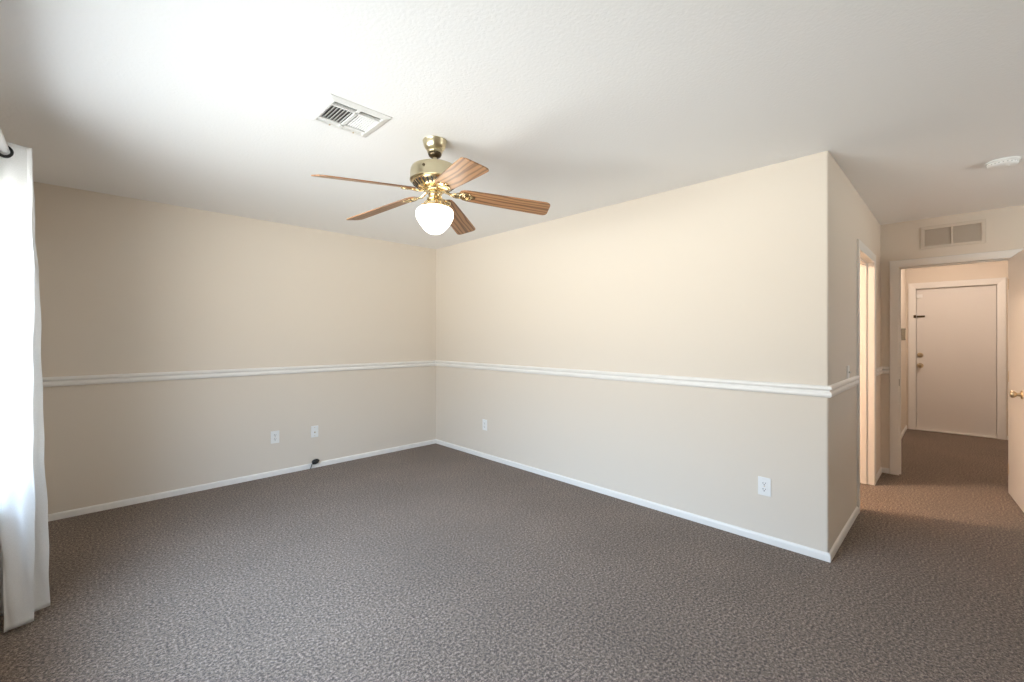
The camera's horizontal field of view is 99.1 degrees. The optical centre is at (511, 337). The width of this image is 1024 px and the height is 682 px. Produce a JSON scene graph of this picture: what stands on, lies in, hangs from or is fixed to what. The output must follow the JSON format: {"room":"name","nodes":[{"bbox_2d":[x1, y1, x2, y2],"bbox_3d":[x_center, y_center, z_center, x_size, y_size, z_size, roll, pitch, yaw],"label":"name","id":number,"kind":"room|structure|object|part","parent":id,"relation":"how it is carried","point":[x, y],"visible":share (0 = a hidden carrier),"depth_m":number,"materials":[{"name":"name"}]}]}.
{"room":"empty bedroom","nodes":[
{"label":"empty bedroom","id":0,"kind":"room"},
{"bbox_2d":[33,182,435,513],"bbox_3d":[-2.247,0.109,4.327,3.726,2.440,0.120,0,0,-44],"label":"wall","id":1,"kind":"structure","parent":0,"point":[127,285],"depth_m":3.86,"materials":[{"name":"beige paint"}]},
{"bbox_2d":[42,360,435,386],"bbox_3d":[-2.197,0.321,4.276,3.486,0.071,0.022,0,0,-44],"label":"chair rail","id":2,"kind":"object","parent":1,"relation":"attached to","point":[201,374],"visible":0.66,"depth_m":3.84,"materials":[{"name":"white paint"}]},
{"bbox_2d":[48,439,435,521],"bbox_3d":[-2.200,1.304,4.279,3.486,0.050,0.013,0,0,-44],"label":"baseboard","id":3,"kind":"structure","parent":1,"relation":"attached to","point":[105,506],"depth_m":3.86,"materials":[{"name":"white paint"}]},
{"bbox_2d":[271,430,278,443],"bbox_3d":[-2.281,0.959,4.203,0.076,0.118,0.009,0,0,-44],"label":"wall outlet","id":4,"kind":"object","parent":1,"relation":"attached to","point":[274,434],"visible":1,"depth_m":4.20,"materials":[{"name":"white plastic"}]},
{"bbox_2d":[311,425,317,437],"bbox_3d":[-2.013,0.961,4.458,0.072,0.116,0.019,0,0,-44],"label":"cable jack plate","id":5,"kind":"object","parent":1,"relation":"attached to","point":[314,429],"visible":1,"depth_m":4.46,"materials":[{"name":"white plastic"}]},
{"bbox_2d":[0,0,1023,248],"bbox_3d":[2.004,-1.161,3.845,9.140,0.100,6.746,0,0,-44],"label":"ceiling","id":6,"kind":"structure","parent":0,"point":[573,106],"depth_m":2.01,"materials":[{"name":"white paint"}]},
{"bbox_2d":[306,93,391,137],"bbox_3d":[-0.821,-1.184,2.202,0.312,0.174,0.303,0,0,-44],"label":"ceiling vent","id":7,"kind":"object","parent":6,"relation":"in","point":[379,119],"visible":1,"depth_m":2.19,"materials":[{"name":"white metal"}]},
{"bbox_2d":[311,136,549,234],"bbox_3d":[-0.471,-0.848,2.437,1.220,0.526,1.274,0,0,-44],"label":"ceiling fan","id":8,"kind":"object","parent":6,"relation":"hanging from","point":[435,177],"visible":1,"depth_m":2.42,"materials":[{"name":"brown wood"}]},
{"bbox_3d":[-0.722,-0.781,2.193,0.524,0.006,0.138,-10,21,-43],"label":"blade","id":9,"kind":"part","parent":8,"relation":"part of","materials":[{"name":"brown wood"}]},
{"bbox_3d":[-0.785,-0.781,2.655,0.524,0.006,0.138,-8,10,28],"label":"blade","id":10,"kind":"part","parent":8,"relation":"part of","materials":[{"name":"brown wood"}]},
{"bbox_3d":[-0.436,-0.669,2.468,0.209,0.169,0.209,0,0,-44],"label":"globe","id":11,"kind":"part","parent":8,"relation":"part of","materials":[{"name":"white glass"}]},
{"bbox_3d":[-0.366,-0.781,2.858,0.138,0.006,0.524,-14,-9,8],"label":"blade","id":12,"kind":"part","parent":8,"relation":"part of","materials":[{"name":"brown wood"}]},
{"bbox_3d":[-0.264,-0.781,2.111,0.138,0.006,0.524,16,0,-27],"label":"blade","id":13,"kind":"part","parent":8,"relation":"part of","materials":[{"name":"brown wood"}]},
{"bbox_3d":[-0.043,-0.781,2.521,0.524,0.006,0.138,7,-15,-8],"label":"blade","id":14,"kind":"part","parent":8,"relation":"part of","materials":[{"name":"brown wood"}]},
{"bbox_2d":[985,156,1020,169],"bbox_3d":[3.089,-1.090,2.748,0.152,0.042,0.152,0,0,-44],"label":"smoke detector","id":15,"kind":"object","parent":6,"relation":"attached to","point":[1006,162],"visible":1,"depth_m":2.71,"materials":[{"name":"white plastic"}]},
{"bbox_2d":[0,429,1023,681],"bbox_3d":[2.004,1.379,3.845,9.140,0.100,6.746,0,0,-44],"label":"floor","id":16,"kind":"structure","parent":0,"point":[435,562],"depth_m":2.29,"materials":[{"name":"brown carpet"}]},
{"bbox_2d":[310,459,319,468],"bbox_3d":[-2.006,1.282,4.435,0.097,0.092,0.050,0,0,-44],"label":"coaxial cable","id":17,"kind":"object","parent":16,"relation":"on","point":[315,461],"visible":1,"depth_m":4.42,"materials":[{"name":"black rubber"}]},
{"bbox_2d":[436,151,831,552],"bbox_3d":[0.504,0.109,4.089,0.120,2.440,4.062,0,0,-44],"label":"wall","id":18,"kind":"structure","parent":0,"point":[727,277],"depth_m":3.33,"materials":[{"name":"beige paint"}]},
{"bbox_2d":[482,419,486,430],"bbox_3d":[-0.301,0.965,4.822,0.009,0.118,0.076,0,0,-44],"label":"wall outlet","id":19,"kind":"object","parent":18,"relation":"attached to","point":[484,422],"visible":1,"depth_m":4.82,"materials":[{"name":"white plastic"}]},
{"bbox_2d":[436,439,830,562],"bbox_3d":[0.461,1.304,4.037,0.013,0.050,4.075,0,0,-44],"label":"baseboard","id":20,"kind":"structure","parent":18,"relation":"attached to","point":[784,544],"depth_m":3.30,"materials":[{"name":"white paint"}]},
{"bbox_2d":[436,360,831,397],"bbox_3d":[0.461,0.321,4.031,0.022,0.071,4.084,0,0,-44],"label":"chair rail","id":21,"kind":"object","parent":18,"relation":"attached to","point":[728,384],"visible":1,"depth_m":3.29,"materials":[{"name":"white paint"}]},
{"bbox_2d":[758,476,770,496],"bbox_3d":[1.638,0.967,2.833,0.009,0.118,0.076,0,0,-44],"label":"wall outlet","id":22,"kind":"object","parent":18,"relation":"attached to","point":[764,484],"visible":1,"depth_m":2.83,"materials":[{"name":"white plastic"}]},
{"bbox_2d":[832,156,905,545],"bbox_3d":[3.818,0.109,4.568,5.294,2.440,0.120,0,0,-44],"label":"wall","id":23,"kind":"structure","parent":0,"point":[852,219],"depth_m":3.06,"materials":[{"name":"beige paint"}]},
{"bbox_2d":[828,507,858,560],"bbox_3d":[2.245,1.304,2.941,1.038,0.050,0.013,0,0,-44],"label":"baseboard","id":24,"kind":"structure","parent":23,"relation":"attached to","point":[842,535],"depth_m":2.88,"materials":[{"name":"white paint"}]},
{"bbox_2d":[829,375,859,396],"bbox_3d":[2.245,0.321,2.935,1.046,0.071,0.022,0,0,-44],"label":"chair rail","id":25,"kind":"object","parent":23,"relation":"attached to","point":[839,387],"visible":1,"depth_m":2.87,"materials":[{"name":"white paint"}]},
{"bbox_2d":[847,365,850,378],"bbox_3d":[2.339,0.239,3.030,0.072,0.088,0.018,0,0,-44],"label":"light switch","id":26,"kind":"object","parent":23,"relation":"attached to","point":[848,366],"visible":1,"depth_m":3.03,"materials":[{"name":"white plastic"}]},
{"bbox_2d":[857,239,875,512],"bbox_3d":[2.920,0.291,3.681,0.960,2.075,0.136,0,0,-44],"label":"door frame","id":27,"kind":"structure","parent":23,"relation":"in","point":[866,259],"depth_m":3.94,"materials":[{"name":"white paint"}]},
{"bbox_2d":[876,467,881,481],"bbox_3d":[3.476,1.304,4.141,0.480,0.050,0.013,0,0,-44],"label":"baseboard","id":28,"kind":"structure","parent":23,"relation":"attached to","point":[879,472],"depth_m":4.15,"materials":[{"name":"white paint"}]},
{"bbox_2d":[876,366,882,375],"bbox_3d":[3.479,0.321,4.138,0.480,0.071,0.022,0,0,-44],"label":"chair rail","id":29,"kind":"object","parent":23,"relation":"attached to","point":[879,371],"visible":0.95,"depth_m":4.11,"materials":[{"name":"white paint"}]},
{"bbox_2d":[901,328,905,339],"bbox_3d":[5.261,-0.043,5.862,0.110,0.156,0.043,0,0,-44],"label":"thermostat","id":30,"kind":"object","parent":23,"relation":"attached to","point":[903,330],"visible":1,"depth_m":5.82,"materials":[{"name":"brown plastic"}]},
{"bbox_2d":[901,425,906,438],"bbox_3d":[4.746,1.304,5.381,2.830,0.050,0.013,0,0,-44],"label":"baseboard","id":31,"kind":"structure","parent":23,"relation":"attached to","point":[905,428],"depth_m":6.04,"materials":[{"name":"white paint"}]},
{"bbox_2d":[881,205,1023,472],"bbox_3d":[4.581,0.109,3.438,0.120,2.440,2.564,0,0,-44],"label":"wall","id":32,"kind":"structure","parent":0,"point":[1004,226],"depth_m":4.15,"materials":[{"name":"beige paint"}]},
{"bbox_2d":[881,467,888,473],"bbox_3d":[3.661,1.304,4.286,0.013,0.050,0.065,0,0,-44],"label":"baseboard","id":33,"kind":"structure","parent":32,"relation":"attached to","point":[884,470],"depth_m":4.28,"materials":[{"name":"white paint"}]},
{"bbox_2d":[881,249,1022,474],"bbox_3d":[4.006,0.292,4.023,0.158,2.073,0.924,0,0,-44],"label":"door frame","id":34,"kind":"structure","parent":32,"relation":"attached to","point":[895,266],"depth_m":4.22,"materials":[{"name":"white paint"}]},
{"bbox_2d":[1008,249,1023,511],"bbox_3d":[4.002,0.325,3.435,0.163,1.983,0.705,0,0,41],"label":"open door","id":35,"kind":"structure","parent":34,"relation":"attached to","point":[1016,262],"depth_m":3.46,"materials":[{"name":"white paint"}]},
{"bbox_3d":[3.849,0.435,3.333,0.064,0.068,0.068,0,0,41],"label":"knob","id":36,"kind":"part","parent":35,"relation":"part of","materials":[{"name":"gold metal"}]},
{"bbox_2d":[920,219,985,249],"bbox_3d":[4.023,-0.931,3.990,0.108,0.210,0.418,0,0,-44],"label":"return air grille","id":37,"kind":"object","parent":32,"relation":"attached to","point":[954,234],"visible":1,"depth_m":3.95,"materials":[{"name":"beige metal"}]},
{"bbox_3d":[3.926,-0.931,4.028,0.010,0.160,0.177,0,0,-44],"label":"louver panel","id":38,"kind":"part","parent":37,"relation":"part of","materials":[{"name":"beige metal"}]},
{"bbox_3d":[4.058,-0.931,3.892,0.010,0.160,0.177,0,0,-44],"label":"louver panel","id":39,"kind":"part","parent":37,"relation":"part of","materials":[{"name":"beige metal"}]},
{"bbox_2d":[906,261,1007,435],"bbox_3d":[6.337,0.109,5.863,0.120,2.440,1.784,0,0,-44],"label":"wall","id":40,"kind":"structure","parent":0,"point":[998,269],"depth_m":6.02,"materials":[{"name":"beige paint"}]},
{"bbox_2d":[908,277,1006,439],"bbox_3d":[6.133,0.273,6.048,0.152,2.112,0.947,0,0,-44],"label":"door","id":41,"kind":"structure","parent":40,"relation":"in","point":[957,330],"depth_m":6.02,"materials":[{"name":"white paint"}]},
{"bbox_3d":[-1.182,0.109,0.653,0.120,2.440,6.626,0,0,-44],"label":"wall window","id":42,"kind":"structure","parent":0,"visible":0},
{"bbox_2d":[0,128,8,152],"bbox_3d":[-1.589,-0.829,1.223,0.093,0.070,2.994,0,0,-44],"label":"curtain rod","id":43,"kind":"object","parent":42,"relation":"attached to","point":[4,148],"visible":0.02,"depth_m":1.87,"materials":[{"name":"white metal"}]},
{"bbox_2d":[0,142,49,632],"bbox_3d":[-2.331,0.220,2.073,0.193,2.182,0.321,0,0,-44],"label":"curtain","id":44,"kind":"object","parent":43,"relation":"hanging from","point":[24,534],"visible":0.99,"depth_m":1.98,"materials":[{"name":"white fabric"}]}
]}

